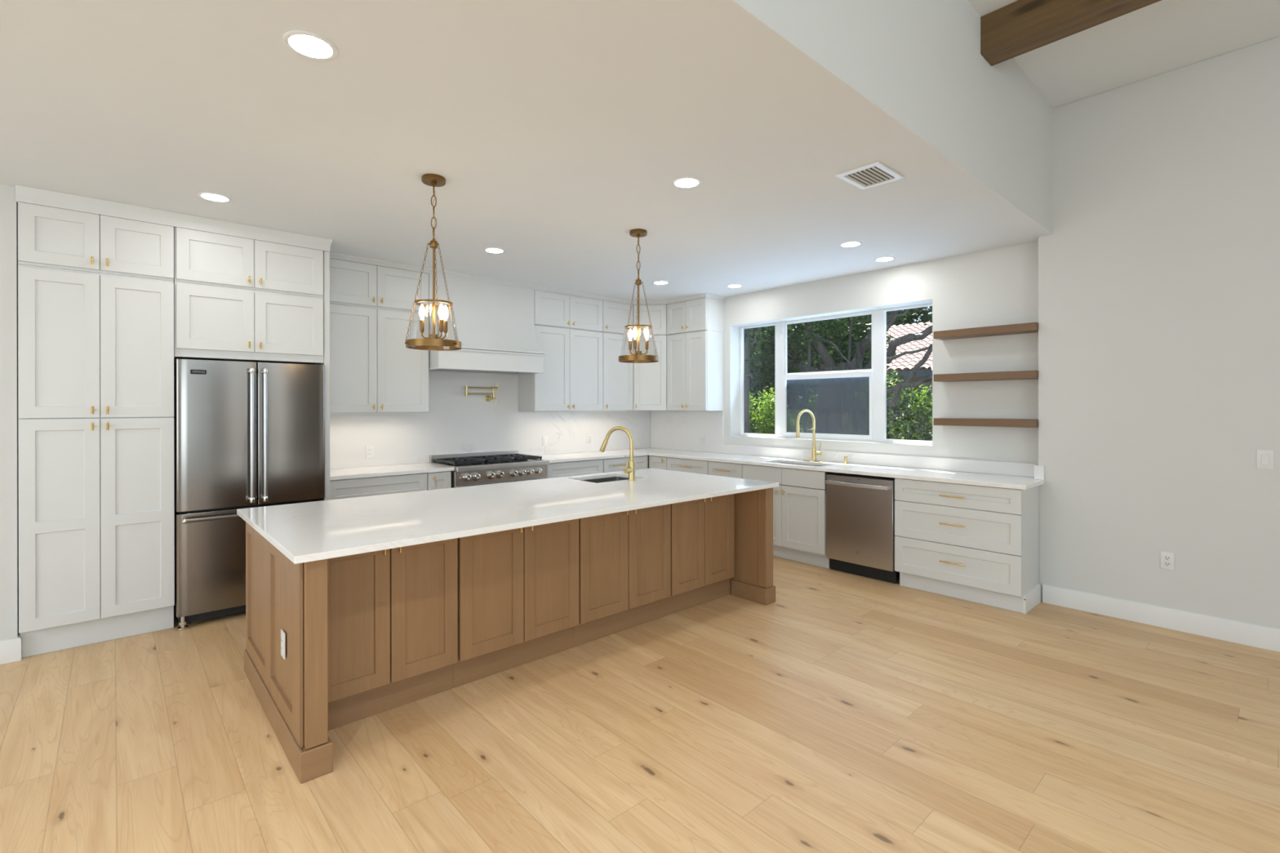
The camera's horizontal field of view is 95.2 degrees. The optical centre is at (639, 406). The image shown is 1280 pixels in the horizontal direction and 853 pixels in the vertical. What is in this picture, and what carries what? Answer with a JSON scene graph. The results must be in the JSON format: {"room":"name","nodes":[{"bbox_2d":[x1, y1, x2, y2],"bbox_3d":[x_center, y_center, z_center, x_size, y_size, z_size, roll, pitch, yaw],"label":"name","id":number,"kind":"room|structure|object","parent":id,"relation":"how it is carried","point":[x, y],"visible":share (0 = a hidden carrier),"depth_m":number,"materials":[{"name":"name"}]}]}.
{"room":"kitchen","nodes":[
{"label":"kitchen","id":0,"kind":"room"},
{"bbox_2d":[0,184,18,639],"bbox_3d":[-5.357,0.105,2.632,3.575,2.828,0.918,0,0,-42],"label":"wall","id":1,"kind":"structure","parent":0,"point":[9,422],"depth_m":3.47,"materials":[{"name":"paint"}]},
{"bbox_2d":[0,633,22,664],"bbox_3d":[-5.099,1.450,2.361,3.591,0.138,0.201,0,0,-42],"label":"baseboard","id":2,"kind":"structure","parent":1,"relation":"attached to","point":[11,649],"depth_m":3.46,"materials":[{"name":"paint"}]},
{"bbox_2d":[17,201,173,281],"bbox_3d":[-3.677,-1.035,3.989,0.726,0.367,0.837,0,0,-42],"label":"upper cabinet","id":3,"kind":"object","parent":1,"relation":"attached to","point":[48,237],"visible":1,"depth_m":3.68,"materials":[{"name":"white paint"}]},
{"bbox_2d":[0,0,1052,301],"bbox_3d":[-1.750,-1.373,3.203,9.700,0.120,4.700,0,0,-42],"label":"ceiling","id":4,"kind":"structure","parent":0,"point":[556,131],"depth_m":2.87,"materials":[{"name":"paint"}]},
{"bbox_2d":[197,191,231,202],"bbox_3d":[-2.663,-1.310,3.658,0.176,0.006,0.176,0,0,-42],"label":"recessed light","id":5,"kind":"object","parent":4,"relation":"in","point":[213,197],"visible":1,"depth_m":3.65,"materials":[{"name":"white plastic"}]},
{"bbox_2d":[282,30,337,60],"bbox_3d":[-1.196,-1.309,2.123,0.176,0.006,0.176,0,0,-42],"label":"recessed light","id":6,"kind":"object","parent":4,"relation":"in","point":[306,44],"visible":1,"depth_m":2.12,"materials":[{"name":"white plastic"}]},
{"bbox_2d":[404,173,461,351],"bbox_3d":[-1.189,-0.825,3.353,0.313,0.978,0.302,0,0,-42],"label":"pendant light","id":7,"kind":"object","parent":4,"relation":"hanging from","point":[433,342],"visible":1,"depth_m":3.33,"materials":[{"name":"gold metal"}]},
{"bbox_2d":[483,247,505,253],"bbox_3d":[-1.225,-1.312,4.913,0.176,0.006,0.176,0,0,-42],"label":"recessed light","id":8,"kind":"object","parent":4,"relation":"in","point":[490,250],"visible":1,"depth_m":4.90,"materials":[{"name":"white plastic"}]},
{"bbox_2d":[329,252,726,305],"bbox_3d":[-0.848,-1.296,5.993,4.177,0.040,1.014,0,0,-42],"label":"trim","id":9,"kind":"structure","parent":4,"relation":"attached to","point":[332,255],"depth_m":6.12,"materials":[{"name":"white paint"}]},
{"bbox_2d":[618,228,658,363],"bbox_3d":[-0.013,-0.827,4.388,0.305,0.978,0.311,0,0,-42],"label":"pendant light","id":10,"kind":"object","parent":4,"relation":"hanging from","point":[637,357],"visible":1,"depth_m":4.37,"materials":[{"name":"gold metal"}]},
{"bbox_2d":[652,280,669,284],"bbox_3d":[0.222,-1.315,6.199,0.176,0.006,0.176,0,0,-42],"label":"recessed light","id":11,"kind":"object","parent":4,"relation":"in","point":[658,282],"visible":1,"depth_m":6.20,"materials":[{"name":"white plastic"}]},
{"bbox_2d":[671,176,702,188],"bbox_3d":[0.274,-1.312,3.426,0.176,0.006,0.176,0,0,-42],"label":"recessed light","id":12,"kind":"object","parent":4,"relation":"in","point":[687,182],"visible":1,"depth_m":3.42,"materials":[{"name":"white plastic"}]},
{"bbox_2d":[726,284,742,288],"bbox_3d":[1.035,-1.316,6.381,0.176,0.006,0.176,0,0,-42],"label":"recessed light","id":13,"kind":"object","parent":4,"relation":"in","point":[733,286],"visible":1,"depth_m":6.38,"materials":[{"name":"white plastic"}]},
{"bbox_2d":[839,240,862,247],"bbox_3d":[1.709,-1.315,4.736,0.176,0.006,0.176,0,0,-42],"label":"recessed light","id":14,"kind":"object","parent":4,"relation":"in","point":[853,243],"visible":1,"depth_m":4.74,"materials":[{"name":"white plastic"}]},
{"bbox_2d":[835,161,903,190],"bbox_3d":[1.310,-1.310,3.327,0.317,0.013,0.252,0,0,-42],"label":"ceiling vent","id":15,"kind":"object","parent":4,"relation":"in","point":[875,174],"visible":1,"depth_m":3.31,"materials":[{"name":"white plastic"}]},
{"bbox_2d":[874,256,895,262],"bbox_3d":[2.187,-1.316,5.218,0.176,0.006,0.176,0,0,-42],"label":"recessed light","id":16,"kind":"object","parent":4,"relation":"in","point":[885,259],"visible":1,"depth_m":5.21,"materials":[{"name":"white plastic"}]},
{"bbox_2d":[0,555,1279,852],"bbox_3d":[0.331,1.575,0.905,9.700,0.120,10.900,0,0,-42],"label":"floor","id":17,"kind":"structure","parent":0,"point":[844,712],"depth_m":2.61,"materials":[{"name":"beige wood"}]},
{"bbox_2d":[17,264,174,657],"bbox_3d":[-3.676,0.332,3.991,0.726,2.365,0.837,0,0,-42],"label":"pantry cabinet","id":18,"kind":"object","parent":17,"relation":"on","point":[95,350],"visible":1,"depth_m":3.69,"materials":[{"name":"white paint"}]},
{"bbox_2d":[173,359,324,630],"bbox_3d":[-3.014,0.595,4.493,0.910,1.837,0.852,0,0,-42],"label":"refrigerator","id":19,"kind":"object","parent":17,"relation":"on","point":[247,434],"visible":0.89,"depth_m":4.14,"materials":[{"name":"silver metal"}]},
{"bbox_2d":[280,629,285,659],"bbox_3d":[-1.617,1.075,2.643,0.009,0.117,0.072,0,0,-42],"label":"wall outlet","id":20,"kind":"object","parent":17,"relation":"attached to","point":[282,633],"visible":1,"depth_m":2.63,"materials":[{"name":"white plastic"}]},
{"bbox_2d":[280,635,283,653],"bbox_3d":[-1.619,1.075,2.641,0.003,0.066,0.034,0,0,-42],"label":"socket","id":21,"kind":"object","parent":20,"relation":"attached to","point":[282,637],"depth_m":2.63,"materials":[{"name":"white plastic"}]},
{"bbox_2d":[244,521,333,783],"bbox_3d":[-1.772,1.068,2.884,0.120,0.892,1.355,0,0,-42],"label":"island end panel","id":22,"kind":"object","parent":17,"relation":"on","point":[292,692],"visible":0.8,"depth_m":2.50,"materials":[{"name":"brown wood"}]},
{"bbox_2d":[316,251,329,500],"bbox_3d":[-2.727,0.147,4.889,0.040,2.734,0.793,0,0,-42],"label":"end panel","id":23,"kind":"object","parent":17,"relation":"on","point":[326,254],"visible":0.24,"depth_m":4.59,"materials":[{"name":"white paint"}]},
{"bbox_2d":[329,472,426,499],"bbox_3d":[-2.456,1.057,5.262,0.854,0.910,0.602,0,0,-42],"label":"base cabinet","id":24,"kind":"object","parent":17,"relation":"on","point":[384,485],"visible":0.23,"depth_m":5.03,"materials":[{"name":"white paint"}]},
{"bbox_2d":[329,462,454,480],"bbox_3d":[-2.357,0.585,5.333,1.100,0.032,0.628,0,0,-42],"label":"countertop","id":25,"kind":"structure","parent":24,"relation":"on","point":[420,468],"depth_m":5.26,"materials":[{"name":"white stone"}]},
{"bbox_2d":[327,537,457,730],"bbox_3d":[-1.559,1.067,3.230,0.700,0.892,1.097,0,0,-42],"label":"base cabinet","id":26,"kind":"object","parent":17,"relation":"on","point":[393,613],"visible":0.44,"depth_m":2.86,"materials":[{"name":"brown wood"}]},
{"bbox_2d":[426,471,451,490],"bbox_3d":[-2.041,1.056,5.612,0.225,0.910,0.639,0,0,-42],"label":"base cabinet","id":27,"kind":"object","parent":17,"relation":"on","point":[436,480],"visible":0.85,"depth_m":5.41,"materials":[{"name":"white paint"}]},
{"bbox_2d":[429,450,549,488],"bbox_3d":[-1.531,1.002,6.006,1.014,1.017,0.694,0,0,-42],"label":"gas range","id":28,"kind":"object","parent":17,"relation":"on","point":[477,468],"visible":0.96,"depth_m":5.84,"materials":[{"name":"silver metal"}]},
{"bbox_2d":[436,459,537,466],"bbox_3d":[-1.560,0.578,6.037,0.982,0.014,0.528,0,0,-42],"label":"cooktop","id":29,"kind":"object","parent":28,"relation":"in","point":[440,463],"depth_m":5.82,"materials":[{"name":"black metal"}]},
{"bbox_2d":[453,519,578,688],"bbox_3d":[-1.006,1.066,3.728,0.787,0.892,1.097,0,0,-42],"label":"base cabinet","id":30,"kind":"object","parent":17,"relation":"on","point":[518,588],"visible":0.49,"depth_m":3.32,"materials":[{"name":"brown wood"}]},
{"bbox_2d":[546,458,603,478],"bbox_3d":[-0.906,1.054,6.661,0.768,0.910,0.602,0,0,-42],"label":"base cabinet","id":31,"kind":"object","parent":17,"relation":"on","point":[559,469],"visible":0.2,"depth_m":6.43,"materials":[{"name":"white paint"}]},
{"bbox_2d":[537,448,1044,489],"bbox_3d":[0.915,0.544,5.611,2.079,0.106,4.601,0,0,-42],"label":"countertop","id":32,"kind":"structure","parent":31,"relation":"on","point":[1020,482],"depth_m":5.51,"materials":[{"name":"white stone"}]},
{"bbox_2d":[767,462,836,490],"bbox_3d":[1.599,0.698,5.863,0.368,0.200,0.698,0,0,-42],"label":"sink","id":33,"kind":"object","parent":32,"relation":"in","point":[782,463],"visible":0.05,"depth_m":5.69,"materials":[{"name":"metal"}]},
{"bbox_2d":[795,408,825,462],"bbox_3d":[1.720,0.295,5.958,0.296,0.537,0.255,0,0,-42],"label":"faucet","id":34,"kind":"object","parent":32,"relation":"on","point":[815,452],"visible":1,"depth_m":6.01,"materials":[{"name":"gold metal"}]},
{"bbox_2d":[602,457,629,472],"bbox_3d":[-0.448,1.053,7.047,0.421,0.910,0.642,0,0,-42],"label":"base cabinet","id":35,"kind":"object","parent":17,"relation":"on","point":[613,464],"visible":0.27,"depth_m":6.81,"materials":[{"name":"white paint"}]},
{"bbox_2d":[573,503,671,647],"bbox_3d":[-0.416,1.065,4.261,0.801,0.892,1.097,0,0,-42],"label":"base cabinet","id":36,"kind":"object","parent":17,"relation":"on","point":[624,557],"visible":0.5,"depth_m":3.86,"materials":[{"name":"brown wood"}]},
{"bbox_2d":[236,468,778,564],"bbox_3d":[-0.627,0.604,3.933,3.278,0.030,1.439,0,0,-42],"label":"countertop","id":37,"kind":"structure","parent":36,"relation":"on","point":[315,531],"depth_m":3.39,"materials":[{"name":"white stone"}]},
{"bbox_2d":[582,476,628,483],"bbox_3d":[-0.267,0.718,4.822,0.583,0.200,0.443,0,0,-42],"label":"sink","id":38,"kind":"object","parent":37,"relation":"in","point":[613,478],"visible":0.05,"depth_m":5.07,"materials":[{"name":"metal"}]},
{"bbox_2d":[600,426,635,480],"bbox_3d":[-0.182,0.372,4.721,0.320,0.430,0.117,0,0,42],"label":"faucet","id":39,"kind":"object","parent":37,"relation":"on","point":[630,469],"visible":1,"depth_m":4.65,"materials":[{"name":"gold metal"}]},
{"bbox_2d":[633,455,648,469],"bbox_3d":[-0.202,1.052,7.297,0.272,0.910,0.602,0,0,-42],"label":"base cabinet","id":40,"kind":"object","parent":17,"relation":"on","point":[641,462],"visible":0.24,"depth_m":7.09,"materials":[{"name":"white paint"}]},
{"bbox_2d":[648,455,666,470],"bbox_3d":[0.420,1.052,7.236,0.637,0.910,0.314,0,0,-42],"label":"base cabinet","id":41,"kind":"object","parent":17,"relation":"on","point":[655,462],"visible":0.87,"depth_m":7.05,"materials":[{"name":"white paint"}]},
{"bbox_2d":[666,457,707,474],"bbox_3d":[0.741,1.052,6.878,0.640,0.910,0.641,0,0,-42],"label":"base cabinet","id":42,"kind":"object","parent":17,"relation":"on","point":[695,466],"visible":0.22,"depth_m":6.67,"materials":[{"name":"white paint"}]},
{"bbox_2d":[664,493,734,616],"bbox_3d":[0.162,1.064,4.783,0.755,0.892,1.097,0,0,-42],"label":"base cabinet","id":43,"kind":"object","parent":17,"relation":"on","point":[703,556],"visible":0.56,"depth_m":4.37,"materials":[{"name":"brown wood"}]},
{"bbox_2d":[707,461,759,478],"bbox_3d":[1.116,1.052,6.463,0.640,0.910,0.473,0,0,-42],"label":"base cabinet","id":44,"kind":"object","parent":17,"relation":"on","point":[717,468],"visible":0.21,"depth_m":6.26,"materials":[{"name":"white paint"}]},
{"bbox_2d":[731,487,775,604],"bbox_3d":[0.551,1.063,4.979,0.124,0.892,1.357,0,0,-42],"label":"island end panel","id":45,"kind":"object","parent":17,"relation":"on","point":[753,580],"visible":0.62,"depth_m":4.54,"materials":[{"name":"brown wood"}]},
{"bbox_2d":[742,464,830,568],"bbox_3d":[1.597,1.055,5.933,0.637,0.904,0.951,0,0,-42],"label":"base cabinet","id":46,"kind":"object","parent":17,"relation":"on","point":[799,513],"visible":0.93,"depth_m":5.62,"materials":[{"name":"white paint"}]},
{"bbox_2d":[825,472,897,583],"bbox_3d":[2.107,1.060,5.314,0.634,0.896,0.620,0,0,-42],"label":"dishwasher","id":47,"kind":"object","parent":17,"relation":"on","point":[860,535],"visible":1,"depth_m":5.13,"materials":[{"name":"silver metal"}]},
{"bbox_2d":[894,478,1040,613],"bbox_3d":[2.610,1.053,4.700,0.494,0.912,0.947,0,0,-42],"label":"base cabinet","id":48,"kind":"object","parent":17,"relation":"on","point":[972,543],"visible":0.98,"depth_m":4.50,"materials":[{"name":"white paint"}]},
{"bbox_2d":[724,240,1038,463],"bbox_3d":[1.709,0.094,6.459,0.235,2.828,4.708,0,0,-42],"label":"wall","id":49,"kind":"structure","parent":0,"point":[998,286],"depth_m":5.12,"materials":[{"name":"paint"}]},
{"bbox_2d":[666,330,724,410],"bbox_3d":[0.661,-0.423,7.174,0.361,0.946,0.652,0,0,-42],"label":"upper cabinet","id":50,"kind":"object","parent":49,"relation":"attached to","point":[695,360],"visible":1,"depth_m":7.02,"materials":[{"name":"white paint"}]},
{"bbox_2d":[666,297,724,335],"bbox_3d":[0.660,-1.088,7.173,0.361,0.381,0.652,0,0,-42],"label":"upper cabinet","id":51,"kind":"object","parent":49,"relation":"attached to","point":[704,313],"visible":1,"depth_m":7.01,"materials":[{"name":"white paint"}]},
{"bbox_2d":[739,302,932,444],"bbox_3d":[2.004,-0.308,6.253,0.067,1.319,2.320,0,0,-42],"label":"window","id":52,"kind":"structure","parent":49,"relation":"attached to","point":[876,377],"depth_m":6.18,"materials":[{"name":"white plastic"}]},
{"bbox_2d":[650,410,1044,479],"bbox_3d":[1.633,0.307,6.246,0.162,0.512,4.581,0,0,-42],"label":"backsplash","id":53,"kind":"structure","parent":49,"relation":"attached to","point":[682,430],"depth_m":6.68,"materials":[{"name":"white stone"}]},
{"bbox_2d":[700,435,704,444],"bbox_3d":[0.776,0.413,7.281,0.009,0.117,0.072,0,0,-42],"label":"wall outlet","id":54,"kind":"object","parent":53,"relation":"attached to","point":[702,437],"visible":1,"depth_m":7.27,"materials":[{"name":"white plastic"}]},
{"bbox_2d":[831,452,838,461],"bbox_3d":[1.985,0.508,5.942,0.009,0.085,0.068,0,0,-42],"label":"wall outlet","id":55,"kind":"object","parent":53,"relation":"attached to","point":[834,455],"visible":1,"depth_m":5.94,"materials":[{"name":"white plastic"}]},
{"bbox_2d":[833,453,836,459],"bbox_3d":[1.983,0.508,5.940,0.003,0.066,0.034,0,0,-42],"label":"socket","id":56,"kind":"object","parent":55,"relation":"attached to","point":[834,454],"depth_m":5.94,"materials":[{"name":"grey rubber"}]},
{"bbox_2d":[933,322,1038,340],"bbox_3d":[2.873,-0.622,4.853,0.185,0.062,0.762,0,0,-42],"label":"floating shelf","id":57,"kind":"object","parent":49,"relation":"attached to","point":[1029,327],"visible":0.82,"depth_m":4.77,"materials":[{"name":"brown wood"}]},
{"bbox_2d":[933,370,1038,382],"bbox_3d":[2.873,-0.250,4.854,0.185,0.062,0.762,0,0,-42],"label":"floating shelf","id":58,"kind":"object","parent":49,"relation":"attached to","point":[1020,375],"visible":0.82,"depth_m":4.77,"materials":[{"name":"brown wood"}]},
{"bbox_2d":[933,417,1038,427],"bbox_3d":[2.874,0.131,4.854,0.185,0.062,0.762,0,0,-42],"label":"floating shelf","id":59,"kind":"object","parent":49,"relation":"attached to","point":[1024,423],"visible":0.82,"depth_m":4.76,"materials":[{"name":"brown wood"}]},
{"bbox_2d":[733,0,1052,233],"bbox_3d":[-0.215,-1.855,1.503,9.700,1.080,0.120,0,0,-42],"label":"wall","id":60,"kind":"structure","parent":0,"point":[922,62],"depth_m":3.02,"materials":[{"name":"paint"}]},
{"bbox_2d":[967,0,1279,108],"bbox_3d":[1.902,-2.334,-0.843,9.700,0.120,6.200,0,0,-42],"label":"ceiling","id":61,"kind":"structure","parent":0,"point":[1163,36],"depth_m":3.65,"materials":[{"name":"paint"}]},
{"bbox_2d":[980,0,1161,66],"bbox_3d":[4.133,-2.169,1.177,0.186,0.218,6.189,0,0,-42],"label":"ceiling beam","id":62,"kind":"structure","parent":61,"relation":"attached to","point":[1018,28],"depth_m":3.22,"materials":[{"name":"brown wood"}]},
{"bbox_2d":[1038,36,1279,629],"bbox_3d":[5.355,-0.386,2.339,0.414,3.790,6.295,0,0,-42],"label":"wall","id":63,"kind":"structure","parent":0,"point":[1159,264],"depth_m":3.97,"materials":[{"name":"paint"}]},
{"bbox_2d":[1042,583,1279,652],"bbox_3d":[5.209,1.440,2.185,0.016,0.138,6.262,0,0,-42],"label":"baseboard","id":64,"kind":"structure","parent":63,"relation":"attached to","point":[1221,628],"depth_m":3.97,"materials":[{"name":"paint"}]},
{"bbox_2d":[1160,551,1174,570],"bbox_3d":[3.593,1.050,3.978,0.009,0.117,0.072,0,0,-42],"label":"wall outlet","id":65,"kind":"object","parent":63,"relation":"attached to","point":[1166,559],"visible":1,"depth_m":3.98,"materials":[{"name":"white plastic"}]},
{"bbox_2d":[1164,555,1170,560],"bbox_3d":[3.591,1.030,3.977,0.003,0.028,0.034,0,0,-42],"label":"socket","id":66,"kind":"object","parent":65,"relation":"attached to","point":[1166,557],"depth_m":3.98,"materials":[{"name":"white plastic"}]},
{"bbox_2d":[1164,561,1170,566],"bbox_3d":[3.591,1.071,3.977,0.003,0.028,0.034,0,0,-42],"label":"socket","id":67,"kind":"object","parent":65,"relation":"attached to","point":[1166,563],"depth_m":3.98,"materials":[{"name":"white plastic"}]},
{"bbox_2d":[1256,449,1274,470],"bbox_3d":[3.896,0.331,3.639,0.011,0.122,0.074,0,0,-42],"label":"light switch","id":68,"kind":"object","parent":63,"relation":"attached to","point":[1264,458],"visible":1,"depth_m":3.64,"materials":[{"name":"white plastic"}]},
{"bbox_3d":[-2.020,0.098,6.163,6.140,2.828,0.150,0,0,-42],"label":"wall","id":69,"kind":"structure","parent":0,"visible":0},
{"bbox_2d":[173,281,323,364],"bbox_3d":[-3.064,-0.596,4.543,0.916,0.510,0.837,0,0,-42],"label":"upper cabinet","id":70,"kind":"object","parent":69,"relation":"attached to","point":[211,322],"visible":0.99,"depth_m":4.22,"materials":[{"name":"white paint"}]},
{"bbox_2d":[173,226,323,297],"bbox_3d":[-3.065,-1.036,4.543,0.916,0.367,0.837,0,0,-42],"label":"upper cabinet","id":71,"kind":"object","parent":69,"relation":"attached to","point":[200,257],"visible":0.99,"depth_m":4.22,"materials":[{"name":"white paint"}]},
{"bbox_2d":[15,184,332,252],"bbox_3d":[-3.191,-1.266,4.174,1.711,0.092,0.414,0,0,-42],"label":"trim","id":72,"kind":"structure","parent":71,"relation":"attached to","point":[25,194],"depth_m":3.90,"materials":[{"name":"white paint"}]},
{"bbox_2d":[329,302,428,413],"bbox_3d":[-2.476,-0.418,5.383,0.950,0.946,0.396,0,0,-42],"label":"upper cabinet","id":73,"kind":"object","parent":69,"relation":"attached to","point":[372,370],"visible":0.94,"depth_m":5.26,"materials":[{"name":"white paint"}]},
{"bbox_2d":[329,412,421,414],"bbox_3d":[-2.443,0.062,5.339,0.870,0.014,0.040,0,0,-42],"label":"light bar","id":74,"kind":"object","parent":73,"relation":"attached to","point":[383,412],"visible":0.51,"depth_m":5.35,"materials":[{"name":"white plastic"}]},
{"bbox_2d":[329,258,428,313],"bbox_3d":[-2.477,-1.083,5.382,0.950,0.381,0.396,0,0,-42],"label":"upper cabinet","id":75,"kind":"object","parent":69,"relation":"attached to","point":[351,283],"visible":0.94,"depth_m":5.26,"materials":[{"name":"white paint"}]},
{"bbox_2d":[427,273,545,374],"bbox_3d":[-1.628,-0.816,6.025,1.166,0.918,0.575,0,0,-42],"label":"range hood","id":76,"kind":"object","parent":69,"relation":"attached to","point":[495,322],"visible":0.84,"depth_m":5.93,"materials":[{"name":"white paint"}]},
{"bbox_2d":[329,371,650,469],"bbox_3d":[-1.417,0.102,6.593,4.184,0.927,0.020,0,0,-42],"label":"backsplash","id":77,"kind":"structure","parent":69,"relation":"attached to","point":[455,422],"depth_m":6.24,"materials":[{"name":"white stone"}]},
{"bbox_2d":[365,445,373,457],"bbox_3d":[-2.563,0.428,5.539,0.072,0.117,0.009,0,0,-42],"label":"wall outlet","id":78,"kind":"object","parent":77,"relation":"attached to","point":[369,449],"visible":1,"depth_m":5.54,"materials":[{"name":"white plastic"}]},
{"bbox_2d":[368,448,371,455],"bbox_3d":[-2.561,0.428,5.537,0.034,0.066,0.003,0,0,-42],"label":"socket","id":79,"kind":"object","parent":78,"relation":"attached to","point":[369,449],"depth_m":5.54,"materials":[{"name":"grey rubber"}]},
{"bbox_2d":[465,383,497,404],"bbox_3d":[-1.708,-0.139,6.263,0.374,0.230,0.078,0,0,-42],"label":"pot filler","id":80,"kind":"object","parent":77,"relation":"attached to","point":[488,398],"visible":1,"depth_m":6.30,"materials":[{"name":"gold metal"}]},
{"bbox_2d":[542,435,547,446],"bbox_3d":[-1.113,0.405,6.847,0.072,0.117,0.011,0,0,-42],"label":"light switch","id":81,"kind":"object","parent":77,"relation":"attached to","point":[544,438],"visible":1,"depth_m":6.84,"materials":[{"name":"white plastic"}]},
{"bbox_2d":[586,433,591,443],"bbox_3d":[-0.640,0.394,7.275,0.072,0.117,0.009,0,0,-42],"label":"wall outlet","id":82,"kind":"object","parent":77,"relation":"attached to","point":[588,435],"visible":1,"depth_m":7.27,"materials":[{"name":"white plastic"}]},
{"bbox_2d":[518,324,603,411],"bbox_3d":[-0.902,-0.421,6.804,0.950,0.946,0.396,0,0,-42],"label":"upper cabinet","id":83,"kind":"object","parent":69,"relation":"attached to","point":[572,378],"visible":0.98,"depth_m":6.64,"materials":[{"name":"white paint"}]},
{"bbox_2d":[533,410,626,412],"bbox_3d":[-0.684,0.058,6.928,1.330,0.014,0.040,0,0,-42],"label":"light bar","id":84,"kind":"object","parent":83,"relation":"attached to","point":[585,411],"visible":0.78,"depth_m":6.99,"materials":[{"name":"white plastic"}]},
{"bbox_2d":[534,289,603,332],"bbox_3d":[-0.903,-1.086,6.803,0.950,0.381,0.396,0,0,-42],"label":"upper cabinet","id":85,"kind":"object","parent":69,"relation":"attached to","point":[551,309],"visible":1,"depth_m":6.66,"materials":[{"name":"white paint"}]},
{"bbox_2d":[601,300,633,334],"bbox_3d":[-0.370,-1.087,7.284,0.482,0.381,0.396,0,0,-42],"label":"upper cabinet","id":86,"kind":"object","parent":69,"relation":"attached to","point":[615,315],"visible":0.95,"depth_m":7.15,"materials":[{"name":"white paint"}]},
{"bbox_2d":[603,332,633,410],"bbox_3d":[-0.370,-0.423,7.285,0.482,0.946,0.396,0,0,-42],"label":"upper cabinet","id":87,"kind":"object","parent":69,"relation":"attached to","point":[618,377],"visible":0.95,"depth_m":7.16,"materials":[{"name":"white paint"}]},
{"bbox_2d":[633,335,666,410],"bbox_3d":[0.126,-0.423,7.565,0.630,0.946,0.642,0,0,-42],"label":"upper cabinet","id":88,"kind":"object","parent":69,"relation":"attached to","point":[650,380],"visible":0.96,"depth_m":7.33,"materials":[{"name":"white paint"}]},
{"bbox_2d":[632,304,667,335],"bbox_3d":[0.125,-1.088,7.564,0.630,0.381,0.642,0,0,-42],"label":"upper cabinet","id":89,"kind":"object","parent":69,"relation":"attached to","point":[657,313],"visible":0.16,"depth_m":7.33,"materials":[{"name":"white paint"}]},
{"label":"outside","id":90,"kind":"structure","parent":0,"visible":0},
{"bbox_3d":[3.365,1.735,25.942,28.240,0.200,46.000,0,0,-42],"label":"ground","id":91,"kind":"structure","parent":90,"visible":0},
{"bbox_2d":[743,325,774,433],"bbox_3d":[1.670,-0.124,9.177,0.967,3.661,1.250,0,0,-42],"label":"tree","id":92,"kind":"object","parent":91,"relation":"on","point":[748,334],"visible":0.18,"depth_m":9.05,"materials":[{"name":"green plant"}]},
{"bbox_2d":[749,328,788,434],"bbox_3d":[4.023,-2.187,21.681,2.673,7.772,3.434,0,0,-42],"label":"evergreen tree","id":93,"kind":"object","parent":91,"relation":"on","point":[756,388],"visible":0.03,"depth_m":20.68,"materials":[{"name":"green plant"}]},
{"bbox_2d":[749,387,803,434],"bbox_3d":[1.698,0.420,16.971,1.235,2.507,6.874,0,0,-42],"label":"hedge","id":94,"kind":"object","parent":91,"relation":"on","point":[765,412],"visible":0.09,"depth_m":14.97,"materials":[{"name":"green plant"}]},
{"bbox_2d":[770,324,804,419],"bbox_3d":[8.815,-3.900,33.484,4.031,11.145,5.222,0,0,-42],"label":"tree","id":95,"kind":"object","parent":91,"relation":"on","point":[788,324],"visible":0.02,"depth_m":33.24,"materials":[{"name":"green plant"}]},
{"bbox_2d":[786,314,871,434],"bbox_3d":[6.357,-2.237,19.079,2.741,7.895,3.612,0,0,-42],"label":"tree","id":96,"kind":"object","parent":91,"relation":"on","point":[863,326],"visible":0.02,"depth_m":18.84,"materials":[{"name":"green plant"}]},
{"bbox_2d":[749,306,932,440],"bbox_3d":[3.666,-0.838,10.666,3.197,5.197,7.580,0,0,-42],"label":"outdoor view","id":97,"kind":"object","parent":91,"relation":"on","point":[820,344],"visible":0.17,"depth_m":10.37,"materials":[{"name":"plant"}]},
{"bbox_2d":[801,370,932,440],"bbox_3d":[5.568,0.418,12.072,1.263,2.509,5.086,0,0,-42],"label":"hedge","id":98,"kind":"object","parent":91,"relation":"on","point":[929,400],"visible":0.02,"depth_m":12.05,"materials":[{"name":"green plant"}]},
{"bbox_2d":[859,321,932,440],"bbox_3d":[13.174,-0.857,20.921,7.700,4.975,12.600,0,0,-42],"label":"house","id":99,"kind":"structure","parent":91,"relation":"on","point":[904,364],"depth_m":20.69,"materials":[{"name":"paint"}]},
{"bbox_2d":[868,306,929,328],"bbox_3d":[12.085,-3.947,29.848,4.012,11.261,5.073,0,0,-42],"label":"tree","id":100,"kind":"object","parent":91,"relation":"on","point":[899,322],"visible":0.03,"depth_m":28.20,"materials":[{"name":"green plant"}]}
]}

